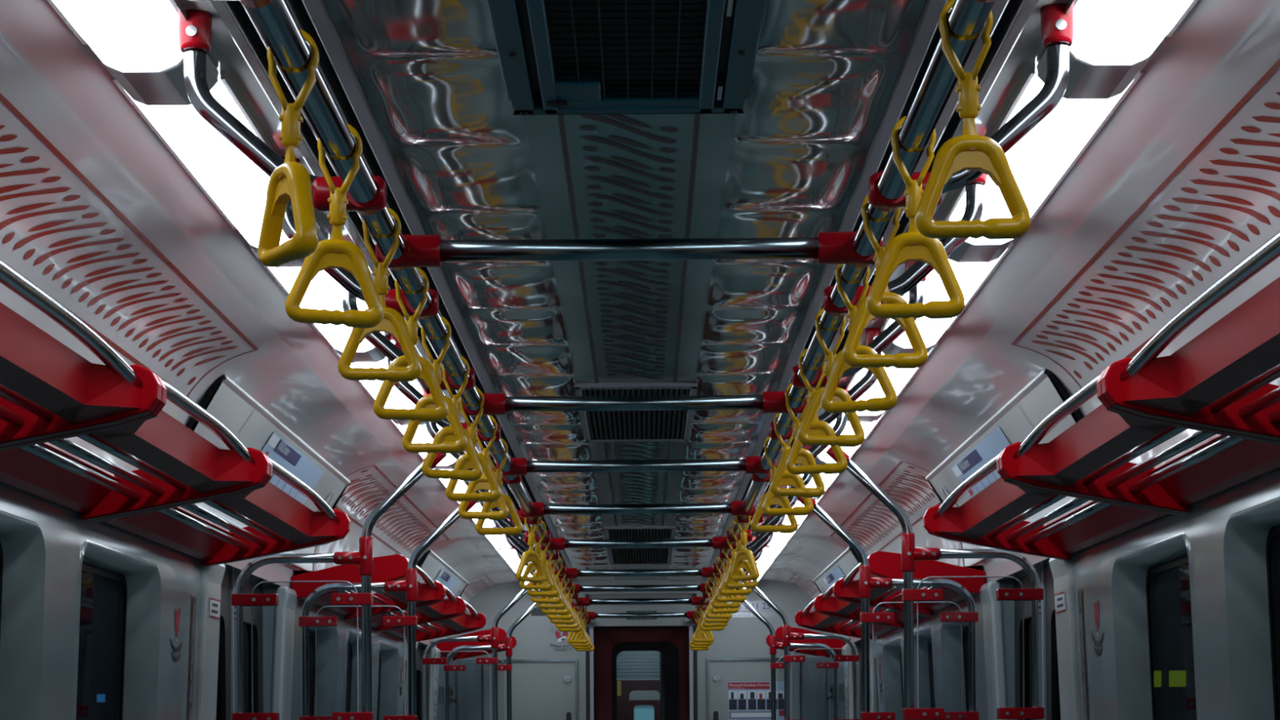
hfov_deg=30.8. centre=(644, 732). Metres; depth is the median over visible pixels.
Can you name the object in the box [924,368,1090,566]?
wall panel
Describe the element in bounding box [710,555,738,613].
handle
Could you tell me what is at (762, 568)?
diffuser
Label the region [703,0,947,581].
trim
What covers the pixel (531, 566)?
handle
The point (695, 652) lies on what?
trim
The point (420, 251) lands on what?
socket
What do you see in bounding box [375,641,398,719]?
window
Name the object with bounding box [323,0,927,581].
ceiling
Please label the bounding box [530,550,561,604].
handle
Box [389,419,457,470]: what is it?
ceiling lamp
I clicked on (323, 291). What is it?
diffuser
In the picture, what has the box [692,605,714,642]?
handle
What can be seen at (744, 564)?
handle
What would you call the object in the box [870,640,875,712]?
trim
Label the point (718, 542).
socket
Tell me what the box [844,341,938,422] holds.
ceiling lamp
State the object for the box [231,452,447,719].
pole
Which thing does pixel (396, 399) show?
diffuser
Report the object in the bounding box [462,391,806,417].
rail
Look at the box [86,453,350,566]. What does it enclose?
luggage rack
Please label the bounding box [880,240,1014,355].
ceiling lamp
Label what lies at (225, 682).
door
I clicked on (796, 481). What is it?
handle
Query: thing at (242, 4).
trim
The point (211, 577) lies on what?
trim
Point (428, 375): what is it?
handle
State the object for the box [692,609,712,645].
handle
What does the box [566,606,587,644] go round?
handle
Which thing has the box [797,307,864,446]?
handle
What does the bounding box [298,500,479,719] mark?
pole
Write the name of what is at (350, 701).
window
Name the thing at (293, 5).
trim
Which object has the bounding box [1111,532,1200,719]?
window
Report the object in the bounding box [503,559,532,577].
ceiling lamp
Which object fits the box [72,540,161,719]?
window
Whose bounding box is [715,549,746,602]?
handle
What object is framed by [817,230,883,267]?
socket
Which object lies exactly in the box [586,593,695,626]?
trim
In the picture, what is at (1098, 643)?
sticker
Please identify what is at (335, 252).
handle
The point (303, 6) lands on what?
trim
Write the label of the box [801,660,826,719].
panel
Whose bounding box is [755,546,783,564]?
diffuser
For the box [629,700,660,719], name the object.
door
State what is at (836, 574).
poster
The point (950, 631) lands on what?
window
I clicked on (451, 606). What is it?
luggage rack
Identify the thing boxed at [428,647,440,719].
trim
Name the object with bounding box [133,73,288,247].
diffuser
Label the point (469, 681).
panel
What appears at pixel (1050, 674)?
door
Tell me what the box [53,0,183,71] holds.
diffuser
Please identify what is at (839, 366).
handle
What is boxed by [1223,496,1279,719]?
window
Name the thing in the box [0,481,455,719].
wall
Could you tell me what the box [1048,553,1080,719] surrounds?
trim
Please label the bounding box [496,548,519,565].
diffuser
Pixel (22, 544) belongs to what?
window
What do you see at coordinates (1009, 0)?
trim
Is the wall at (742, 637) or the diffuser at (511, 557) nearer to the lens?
the diffuser at (511, 557)
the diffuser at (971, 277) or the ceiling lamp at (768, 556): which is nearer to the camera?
the diffuser at (971, 277)
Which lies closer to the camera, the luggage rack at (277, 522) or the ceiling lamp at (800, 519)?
the luggage rack at (277, 522)
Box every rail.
[177,0,590,624]
[375,230,883,271]
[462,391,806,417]
[496,456,776,476]
[520,500,755,518]
[540,536,736,551]
[558,567,722,578]
[565,582,714,594]
[571,596,709,606]
[582,611,700,619]
[691,0,1074,623]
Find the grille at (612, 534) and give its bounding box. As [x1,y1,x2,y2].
[607,528,671,539]
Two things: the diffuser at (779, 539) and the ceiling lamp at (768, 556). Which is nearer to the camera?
the diffuser at (779, 539)
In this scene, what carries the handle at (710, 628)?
attached to the rail at (966, 20)
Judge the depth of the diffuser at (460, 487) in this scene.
9.39 m
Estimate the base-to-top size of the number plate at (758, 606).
0.116 m
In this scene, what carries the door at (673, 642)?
in the wall at (742, 637)
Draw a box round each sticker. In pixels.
[170,607,182,662]
[400,671,403,696]
[878,669,881,692]
[1091,600,1103,656]
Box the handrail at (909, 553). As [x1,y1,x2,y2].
[825,446,1044,719]
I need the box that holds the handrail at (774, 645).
[737,595,839,719]
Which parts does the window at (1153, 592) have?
glass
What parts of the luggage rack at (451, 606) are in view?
guard rail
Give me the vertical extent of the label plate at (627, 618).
0.022 m
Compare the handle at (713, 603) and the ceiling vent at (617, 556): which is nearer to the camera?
the handle at (713, 603)
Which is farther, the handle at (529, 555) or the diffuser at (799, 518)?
the diffuser at (799, 518)
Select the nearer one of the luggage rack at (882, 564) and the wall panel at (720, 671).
the luggage rack at (882, 564)
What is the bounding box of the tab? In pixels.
[617,680,621,695]
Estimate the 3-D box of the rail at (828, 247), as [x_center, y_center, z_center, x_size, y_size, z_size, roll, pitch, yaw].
[-0.026,-0.800,3.840,0.836,0.054,0.060,0,0,0]
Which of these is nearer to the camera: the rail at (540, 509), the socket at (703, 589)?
the rail at (540, 509)
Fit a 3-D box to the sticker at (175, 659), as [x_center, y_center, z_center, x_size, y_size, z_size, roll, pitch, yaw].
[-1.347,-0.283,6.680,0.007,0.160,0.170,0,0,0]
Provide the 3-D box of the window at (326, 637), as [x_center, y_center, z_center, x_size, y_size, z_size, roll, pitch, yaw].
[-1.403,-0.032,9.670,0.139,0.867,0.936,0,0,0]
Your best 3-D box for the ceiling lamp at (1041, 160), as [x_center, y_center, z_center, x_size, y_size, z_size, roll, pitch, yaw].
[0.708,-1.038,4.357,0.180,0.066,1.294,0,0,0]
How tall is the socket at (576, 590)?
0.054 m
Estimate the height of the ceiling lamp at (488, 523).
0.066 m
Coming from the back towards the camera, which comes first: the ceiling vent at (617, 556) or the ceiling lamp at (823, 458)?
the ceiling vent at (617, 556)
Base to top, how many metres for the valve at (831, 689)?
0.120 m
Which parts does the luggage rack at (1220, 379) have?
guard rail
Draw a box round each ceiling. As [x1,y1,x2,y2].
[0,0,533,648]
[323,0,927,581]
[746,0,1279,644]
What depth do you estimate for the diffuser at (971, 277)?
5.36 m
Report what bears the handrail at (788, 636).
on the floor
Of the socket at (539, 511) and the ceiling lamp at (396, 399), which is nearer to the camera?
the ceiling lamp at (396, 399)
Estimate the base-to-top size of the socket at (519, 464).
0.054 m
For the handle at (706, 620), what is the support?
attached to the rail at (966, 20)
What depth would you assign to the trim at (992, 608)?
8.55 m
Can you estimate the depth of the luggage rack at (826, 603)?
11.37 m
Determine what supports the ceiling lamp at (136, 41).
attached to the ceiling at (97, 212)
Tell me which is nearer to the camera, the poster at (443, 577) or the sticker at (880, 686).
the sticker at (880, 686)
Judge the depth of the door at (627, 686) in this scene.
18.90 m
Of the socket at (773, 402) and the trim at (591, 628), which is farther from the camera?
the trim at (591, 628)
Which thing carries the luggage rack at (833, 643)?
attached to the wall at (1204, 525)
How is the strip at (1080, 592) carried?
attached to the wall at (1204, 525)
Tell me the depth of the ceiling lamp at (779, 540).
12.13 m
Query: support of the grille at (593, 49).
attached to the ceiling vent at (557, 57)
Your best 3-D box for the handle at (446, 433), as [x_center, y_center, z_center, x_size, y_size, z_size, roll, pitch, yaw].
[-0.422,-0.689,5.075,0.132,0.277,0.033,0,0,-4]
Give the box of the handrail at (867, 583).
[795,496,978,719]
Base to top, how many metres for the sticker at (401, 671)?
0.160 m
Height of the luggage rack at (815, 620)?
0.204 m
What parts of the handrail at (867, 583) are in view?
rail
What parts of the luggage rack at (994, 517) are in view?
guard rail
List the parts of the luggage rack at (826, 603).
guard rail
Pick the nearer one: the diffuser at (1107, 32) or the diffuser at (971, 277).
the diffuser at (1107, 32)
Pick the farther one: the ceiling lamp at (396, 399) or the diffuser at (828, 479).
the diffuser at (828, 479)
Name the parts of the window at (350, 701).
glass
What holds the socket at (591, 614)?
attached to the rail at (592, 615)
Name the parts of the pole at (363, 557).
rail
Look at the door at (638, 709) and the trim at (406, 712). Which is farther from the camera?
the door at (638, 709)
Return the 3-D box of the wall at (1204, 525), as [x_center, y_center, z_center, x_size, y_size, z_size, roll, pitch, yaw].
[1.397,0.315,7.835,0.199,1.750,17.170,0,0,0]
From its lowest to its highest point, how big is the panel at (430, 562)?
0.368 m
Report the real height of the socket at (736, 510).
0.054 m
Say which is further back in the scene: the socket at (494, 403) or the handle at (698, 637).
the handle at (698, 637)
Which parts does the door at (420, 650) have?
glass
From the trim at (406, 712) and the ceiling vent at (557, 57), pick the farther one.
the trim at (406, 712)
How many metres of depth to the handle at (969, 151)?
2.61 m
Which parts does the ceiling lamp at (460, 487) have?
rail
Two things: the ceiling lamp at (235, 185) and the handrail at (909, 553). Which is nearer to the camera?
the ceiling lamp at (235, 185)
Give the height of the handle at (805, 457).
0.275 m
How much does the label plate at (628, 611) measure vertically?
0.024 m
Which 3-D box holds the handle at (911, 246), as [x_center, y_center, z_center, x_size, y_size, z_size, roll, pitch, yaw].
[0.364,-0.695,3.128,0.133,0.275,0.032,0,0,4]
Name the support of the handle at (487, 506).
attached to the rail at (366, 195)
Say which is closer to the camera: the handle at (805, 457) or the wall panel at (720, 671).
the handle at (805, 457)
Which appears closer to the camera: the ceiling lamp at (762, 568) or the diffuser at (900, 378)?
the diffuser at (900, 378)
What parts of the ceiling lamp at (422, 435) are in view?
rail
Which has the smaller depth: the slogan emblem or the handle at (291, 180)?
the handle at (291, 180)
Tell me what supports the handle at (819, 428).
attached to the rail at (966, 20)
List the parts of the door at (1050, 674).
glass, glass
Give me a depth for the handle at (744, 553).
8.53 m
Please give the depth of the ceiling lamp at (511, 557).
13.19 m
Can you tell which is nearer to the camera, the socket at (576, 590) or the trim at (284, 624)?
the trim at (284, 624)
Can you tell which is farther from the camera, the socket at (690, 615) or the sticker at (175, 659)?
the socket at (690, 615)
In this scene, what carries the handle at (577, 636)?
attached to the rail at (366, 195)
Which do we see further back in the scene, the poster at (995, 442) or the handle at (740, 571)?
the handle at (740, 571)
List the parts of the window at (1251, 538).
glass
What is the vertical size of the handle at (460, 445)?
0.276 m
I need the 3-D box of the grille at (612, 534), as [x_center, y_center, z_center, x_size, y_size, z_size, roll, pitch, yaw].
[-0.028,-1.072,12.645,0.346,0.008,1.010,0,0,0]
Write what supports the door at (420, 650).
in the wall at (64, 533)
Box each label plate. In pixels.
[626,610,657,613]
[626,617,657,619]
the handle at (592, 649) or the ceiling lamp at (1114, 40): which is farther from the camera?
the handle at (592, 649)
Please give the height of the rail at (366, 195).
0.296 m
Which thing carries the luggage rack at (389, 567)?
attached to the wall at (64, 533)
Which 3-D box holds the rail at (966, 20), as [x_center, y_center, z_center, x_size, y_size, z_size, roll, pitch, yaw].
[0.485,-0.921,7.885,0.306,0.296,17.070,0,0,0]
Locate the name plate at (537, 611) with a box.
[531,608,548,615]
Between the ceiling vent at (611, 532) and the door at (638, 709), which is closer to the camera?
the ceiling vent at (611, 532)
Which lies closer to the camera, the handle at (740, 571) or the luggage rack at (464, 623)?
the handle at (740, 571)
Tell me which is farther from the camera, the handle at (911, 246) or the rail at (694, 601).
the rail at (694, 601)
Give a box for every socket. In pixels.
[375,233,441,271]
[462,393,506,417]
[496,457,527,476]
[520,502,544,518]
[540,537,564,551]
[558,568,577,578]
[565,583,579,594]
[571,597,589,606]
[582,611,595,619]
[686,611,700,618]
[691,596,709,605]
[700,582,714,592]
[702,567,722,577]
[712,536,736,549]
[731,500,755,516]
[745,456,776,475]
[762,391,806,414]
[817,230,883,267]
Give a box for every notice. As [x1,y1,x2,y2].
[209,597,220,619]
[727,681,784,719]
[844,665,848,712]
[1053,591,1065,613]
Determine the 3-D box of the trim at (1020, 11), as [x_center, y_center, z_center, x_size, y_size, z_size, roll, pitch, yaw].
[0.563,-1.081,7.835,0.022,0.030,17.170,0,0,0]
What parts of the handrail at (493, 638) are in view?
rail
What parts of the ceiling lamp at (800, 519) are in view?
rail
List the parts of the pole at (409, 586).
rail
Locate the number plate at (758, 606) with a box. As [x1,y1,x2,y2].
[728,600,776,617]
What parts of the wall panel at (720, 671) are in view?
handle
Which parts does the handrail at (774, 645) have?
rail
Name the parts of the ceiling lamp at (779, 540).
rail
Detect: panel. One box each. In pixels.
[186,373,351,571]
[417,549,468,596]
[457,662,481,719]
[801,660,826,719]
[812,546,860,595]
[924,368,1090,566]
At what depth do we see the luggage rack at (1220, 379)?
3.97 m
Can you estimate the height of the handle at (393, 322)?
0.276 m
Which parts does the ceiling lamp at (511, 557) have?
rail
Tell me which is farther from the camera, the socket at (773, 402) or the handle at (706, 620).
the handle at (706, 620)
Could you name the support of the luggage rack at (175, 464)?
attached to the wall at (64, 533)
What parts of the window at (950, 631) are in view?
glass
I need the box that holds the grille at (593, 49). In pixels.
[543,0,707,99]
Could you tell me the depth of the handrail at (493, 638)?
13.34 m
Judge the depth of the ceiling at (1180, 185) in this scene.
4.99 m
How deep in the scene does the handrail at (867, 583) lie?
8.57 m
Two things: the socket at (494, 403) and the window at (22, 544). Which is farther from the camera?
the socket at (494, 403)
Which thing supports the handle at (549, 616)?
attached to the rail at (366, 195)
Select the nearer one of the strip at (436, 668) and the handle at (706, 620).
the handle at (706, 620)
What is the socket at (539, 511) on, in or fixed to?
attached to the rail at (540, 509)
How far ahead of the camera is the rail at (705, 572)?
11.58 m
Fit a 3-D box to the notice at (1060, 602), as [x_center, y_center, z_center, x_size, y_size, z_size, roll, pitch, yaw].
[1.279,-0.402,7.150,0.004,0.059,0.172,0,0,0]
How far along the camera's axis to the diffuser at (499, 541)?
12.07 m
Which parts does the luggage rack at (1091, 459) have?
guard rail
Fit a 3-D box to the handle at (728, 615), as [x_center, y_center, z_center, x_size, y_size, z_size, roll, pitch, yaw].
[0.362,-0.695,11.369,0.133,0.275,0.032,0,0,-5]
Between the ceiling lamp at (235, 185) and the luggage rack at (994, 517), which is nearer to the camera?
the ceiling lamp at (235, 185)
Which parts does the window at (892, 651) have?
glass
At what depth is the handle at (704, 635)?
15.29 m
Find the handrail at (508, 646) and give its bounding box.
[443,596,546,719]
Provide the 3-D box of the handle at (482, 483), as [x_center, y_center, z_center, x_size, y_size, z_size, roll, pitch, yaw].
[-0.420,-0.689,6.026,0.133,0.276,0.034,0,0,8]
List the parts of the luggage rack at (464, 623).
guard rail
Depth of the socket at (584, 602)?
14.10 m
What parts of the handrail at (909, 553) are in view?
glass pane, rail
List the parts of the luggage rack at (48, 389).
guard rail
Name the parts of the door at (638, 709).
glass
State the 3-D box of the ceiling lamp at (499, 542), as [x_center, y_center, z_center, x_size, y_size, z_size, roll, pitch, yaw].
[-0.762,-1.028,12.097,0.180,0.066,1.294,0,0,0]
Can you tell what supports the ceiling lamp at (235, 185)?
attached to the ceiling at (97, 212)
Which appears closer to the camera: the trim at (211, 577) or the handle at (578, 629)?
the trim at (211, 577)
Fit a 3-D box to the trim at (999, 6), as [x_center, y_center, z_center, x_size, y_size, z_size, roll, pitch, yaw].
[0.499,-1.087,7.835,0.070,0.030,17.170,0,0,0]
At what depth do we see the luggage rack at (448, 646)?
14.90 m
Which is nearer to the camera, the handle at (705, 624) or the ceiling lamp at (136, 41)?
the ceiling lamp at (136, 41)
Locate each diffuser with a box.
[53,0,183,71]
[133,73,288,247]
[268,266,383,351]
[350,357,422,409]
[439,478,467,493]
[485,534,511,548]
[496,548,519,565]
[510,565,532,577]
[748,563,771,577]
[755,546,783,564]
[767,524,800,546]
[782,498,819,524]
[800,472,838,490]
[848,351,928,415]
[884,256,1000,347]
[1070,0,1191,65]
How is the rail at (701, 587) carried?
attached to the rail at (966, 20)
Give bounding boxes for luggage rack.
[0,258,161,447]
[0,373,270,521]
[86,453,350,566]
[291,553,444,620]
[347,578,465,631]
[377,595,486,642]
[437,625,516,660]
[765,623,844,657]
[794,592,902,639]
[813,576,931,628]
[833,550,985,616]
[922,448,1182,560]
[999,367,1279,513]
[1101,231,1279,440]
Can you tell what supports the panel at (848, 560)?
attached to the wall at (1204, 525)
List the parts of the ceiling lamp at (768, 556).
rail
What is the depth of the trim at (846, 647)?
14.70 m
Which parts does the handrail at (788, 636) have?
rail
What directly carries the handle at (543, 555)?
attached to the rail at (366, 195)
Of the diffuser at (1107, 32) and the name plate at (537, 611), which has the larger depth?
the name plate at (537, 611)
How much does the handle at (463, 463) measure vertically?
0.275 m
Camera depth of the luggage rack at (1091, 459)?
5.04 m
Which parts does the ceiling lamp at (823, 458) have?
rail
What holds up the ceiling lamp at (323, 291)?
attached to the ceiling at (97, 212)
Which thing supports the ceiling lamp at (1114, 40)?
attached to the ceiling at (1180, 185)
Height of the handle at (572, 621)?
0.276 m
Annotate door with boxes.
[216,571,263,719]
[416,645,422,719]
[593,626,689,719]
[616,680,660,719]
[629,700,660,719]
[859,644,862,719]
[1013,566,1060,719]
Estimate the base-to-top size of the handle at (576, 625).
0.275 m
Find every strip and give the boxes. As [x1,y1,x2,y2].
[186,595,196,719]
[404,660,407,697]
[434,667,437,715]
[874,657,878,711]
[1077,589,1088,719]
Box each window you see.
[0,510,45,719]
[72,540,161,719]
[308,626,337,715]
[343,630,362,712]
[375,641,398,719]
[882,637,904,719]
[913,626,937,708]
[941,622,968,711]
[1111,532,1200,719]
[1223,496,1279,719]
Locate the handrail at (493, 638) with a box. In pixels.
[422,582,537,719]
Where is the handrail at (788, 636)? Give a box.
[742,580,859,719]
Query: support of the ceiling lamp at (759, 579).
attached to the ceiling at (1180, 185)
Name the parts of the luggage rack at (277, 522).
guard rail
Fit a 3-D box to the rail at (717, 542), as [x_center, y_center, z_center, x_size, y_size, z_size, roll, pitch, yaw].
[-0.026,-0.800,9.800,0.836,0.054,0.060,0,0,0]
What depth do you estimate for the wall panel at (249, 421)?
7.12 m
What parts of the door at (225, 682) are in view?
glass, glass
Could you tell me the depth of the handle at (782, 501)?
6.47 m
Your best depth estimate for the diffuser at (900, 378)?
6.80 m
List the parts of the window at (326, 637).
glass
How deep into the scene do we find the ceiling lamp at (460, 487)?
9.41 m
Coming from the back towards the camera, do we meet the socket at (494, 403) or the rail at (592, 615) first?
the rail at (592, 615)
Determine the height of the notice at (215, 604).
0.059 m
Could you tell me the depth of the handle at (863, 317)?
3.55 m
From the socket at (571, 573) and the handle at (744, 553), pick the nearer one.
the handle at (744, 553)
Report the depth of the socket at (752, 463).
6.93 m
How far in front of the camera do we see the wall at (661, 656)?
16.68 m
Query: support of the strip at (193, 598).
attached to the wall at (64, 533)
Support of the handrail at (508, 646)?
on the floor
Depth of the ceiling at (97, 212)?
5.06 m
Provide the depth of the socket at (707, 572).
11.58 m
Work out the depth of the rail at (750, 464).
6.93 m
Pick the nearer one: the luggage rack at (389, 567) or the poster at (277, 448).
the poster at (277, 448)
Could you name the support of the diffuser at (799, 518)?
attached to the ceiling lamp at (800, 519)
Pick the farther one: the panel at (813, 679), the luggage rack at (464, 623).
the panel at (813, 679)
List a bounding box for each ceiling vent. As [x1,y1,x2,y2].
[486,0,765,115]
[573,382,698,442]
[602,525,676,539]
[606,547,672,564]
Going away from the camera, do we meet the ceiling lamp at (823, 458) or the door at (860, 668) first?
the ceiling lamp at (823, 458)
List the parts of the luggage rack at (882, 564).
guard rail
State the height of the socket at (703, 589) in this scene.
0.054 m
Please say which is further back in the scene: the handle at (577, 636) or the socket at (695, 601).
the handle at (577, 636)
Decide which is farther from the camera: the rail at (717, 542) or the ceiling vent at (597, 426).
the rail at (717, 542)
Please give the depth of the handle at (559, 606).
10.37 m
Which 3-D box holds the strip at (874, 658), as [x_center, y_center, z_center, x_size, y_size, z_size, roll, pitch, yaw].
[1.323,0.083,13.070,0.046,1.015,0.070,0,0,0]
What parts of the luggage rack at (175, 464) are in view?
guard rail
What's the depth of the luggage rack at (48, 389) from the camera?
4.02 m
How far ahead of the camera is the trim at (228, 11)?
3.88 m
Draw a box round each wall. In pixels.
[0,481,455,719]
[453,552,831,719]
[616,650,659,679]
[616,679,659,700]
[659,652,664,719]
[827,466,1279,719]
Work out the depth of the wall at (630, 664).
18.88 m
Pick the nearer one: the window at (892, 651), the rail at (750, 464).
the rail at (750, 464)
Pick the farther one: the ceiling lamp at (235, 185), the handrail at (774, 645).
the handrail at (774, 645)
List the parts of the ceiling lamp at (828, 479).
rail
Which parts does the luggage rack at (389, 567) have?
guard rail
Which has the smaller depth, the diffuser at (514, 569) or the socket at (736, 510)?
the socket at (736, 510)
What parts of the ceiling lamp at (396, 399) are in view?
rail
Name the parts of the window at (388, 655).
glass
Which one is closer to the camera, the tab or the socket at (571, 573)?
the socket at (571, 573)
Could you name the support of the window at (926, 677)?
in the wall at (1204, 525)
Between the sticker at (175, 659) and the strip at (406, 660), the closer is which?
the sticker at (175, 659)
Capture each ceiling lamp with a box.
[46,0,218,105]
[111,69,326,267]
[248,244,389,363]
[330,345,426,426]
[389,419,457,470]
[422,458,488,503]
[456,501,497,528]
[471,520,513,550]
[489,542,526,567]
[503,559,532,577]
[742,572,765,589]
[748,557,776,578]
[755,539,790,564]
[764,517,806,548]
[782,490,826,526]
[788,455,853,501]
[814,410,888,465]
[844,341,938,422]
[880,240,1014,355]
[937,63,1143,262]
[1035,0,1198,98]
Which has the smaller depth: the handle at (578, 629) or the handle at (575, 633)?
the handle at (578, 629)
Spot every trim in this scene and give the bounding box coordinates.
[195,560,225,719]
[210,0,534,546]
[241,4,519,505]
[242,0,564,564]
[271,586,297,719]
[298,0,567,568]
[302,0,577,582]
[405,641,417,715]
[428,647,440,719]
[585,593,697,719]
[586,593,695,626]
[589,626,693,719]
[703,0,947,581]
[717,0,949,556]
[728,0,1008,559]
[747,0,1038,529]
[764,0,1010,493]
[841,644,853,719]
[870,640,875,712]
[979,581,1008,719]
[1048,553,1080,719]
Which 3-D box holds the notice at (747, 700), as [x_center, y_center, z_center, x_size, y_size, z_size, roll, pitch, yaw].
[0.794,-0.144,16.397,0.413,0.436,0.004,0,0,0]
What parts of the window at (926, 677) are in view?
glass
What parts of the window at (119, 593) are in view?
glass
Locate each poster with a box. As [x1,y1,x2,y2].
[262,431,324,504]
[435,568,457,598]
[822,565,844,595]
[951,426,1010,498]
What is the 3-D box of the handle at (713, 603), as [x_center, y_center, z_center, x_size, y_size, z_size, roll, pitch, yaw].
[0.363,-0.695,10.396,0.133,0.275,0.032,0,2,0]
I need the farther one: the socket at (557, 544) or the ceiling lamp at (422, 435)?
the socket at (557, 544)
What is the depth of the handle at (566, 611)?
10.85 m
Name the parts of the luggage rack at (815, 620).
guard rail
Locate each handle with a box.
[257,29,319,267]
[284,123,383,328]
[337,207,421,382]
[373,267,448,422]
[401,315,467,453]
[421,355,482,480]
[445,386,501,502]
[457,415,508,519]
[475,438,523,535]
[515,516,544,582]
[519,520,553,591]
[526,529,559,597]
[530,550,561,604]
[537,559,566,609]
[541,556,569,614]
[546,573,573,620]
[549,578,575,624]
[555,586,579,628]
[557,582,582,631]
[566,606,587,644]
[569,610,590,646]
[572,608,592,648]
[575,614,594,651]
[688,607,709,648]
[689,616,709,650]
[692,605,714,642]
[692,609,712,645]
[700,582,724,631]
[702,577,728,626]
[703,577,729,622]
[705,572,732,618]
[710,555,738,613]
[711,557,741,608]
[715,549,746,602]
[719,528,751,595]
[724,519,758,588]
[730,515,759,581]
[750,435,797,533]
[761,413,813,515]
[769,382,825,497]
[786,348,847,474]
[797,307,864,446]
[821,264,897,413]
[842,194,928,368]
[866,115,964,319]
[915,0,1031,239]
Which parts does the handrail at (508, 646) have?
rail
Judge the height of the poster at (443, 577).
0.252 m
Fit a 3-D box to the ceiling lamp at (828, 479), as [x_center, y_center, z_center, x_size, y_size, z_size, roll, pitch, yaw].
[0.708,-1.038,9.517,0.180,0.066,1.294,0,0,0]
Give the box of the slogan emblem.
[550,627,572,651]
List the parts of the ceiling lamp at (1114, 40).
rail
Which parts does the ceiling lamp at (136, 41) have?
rail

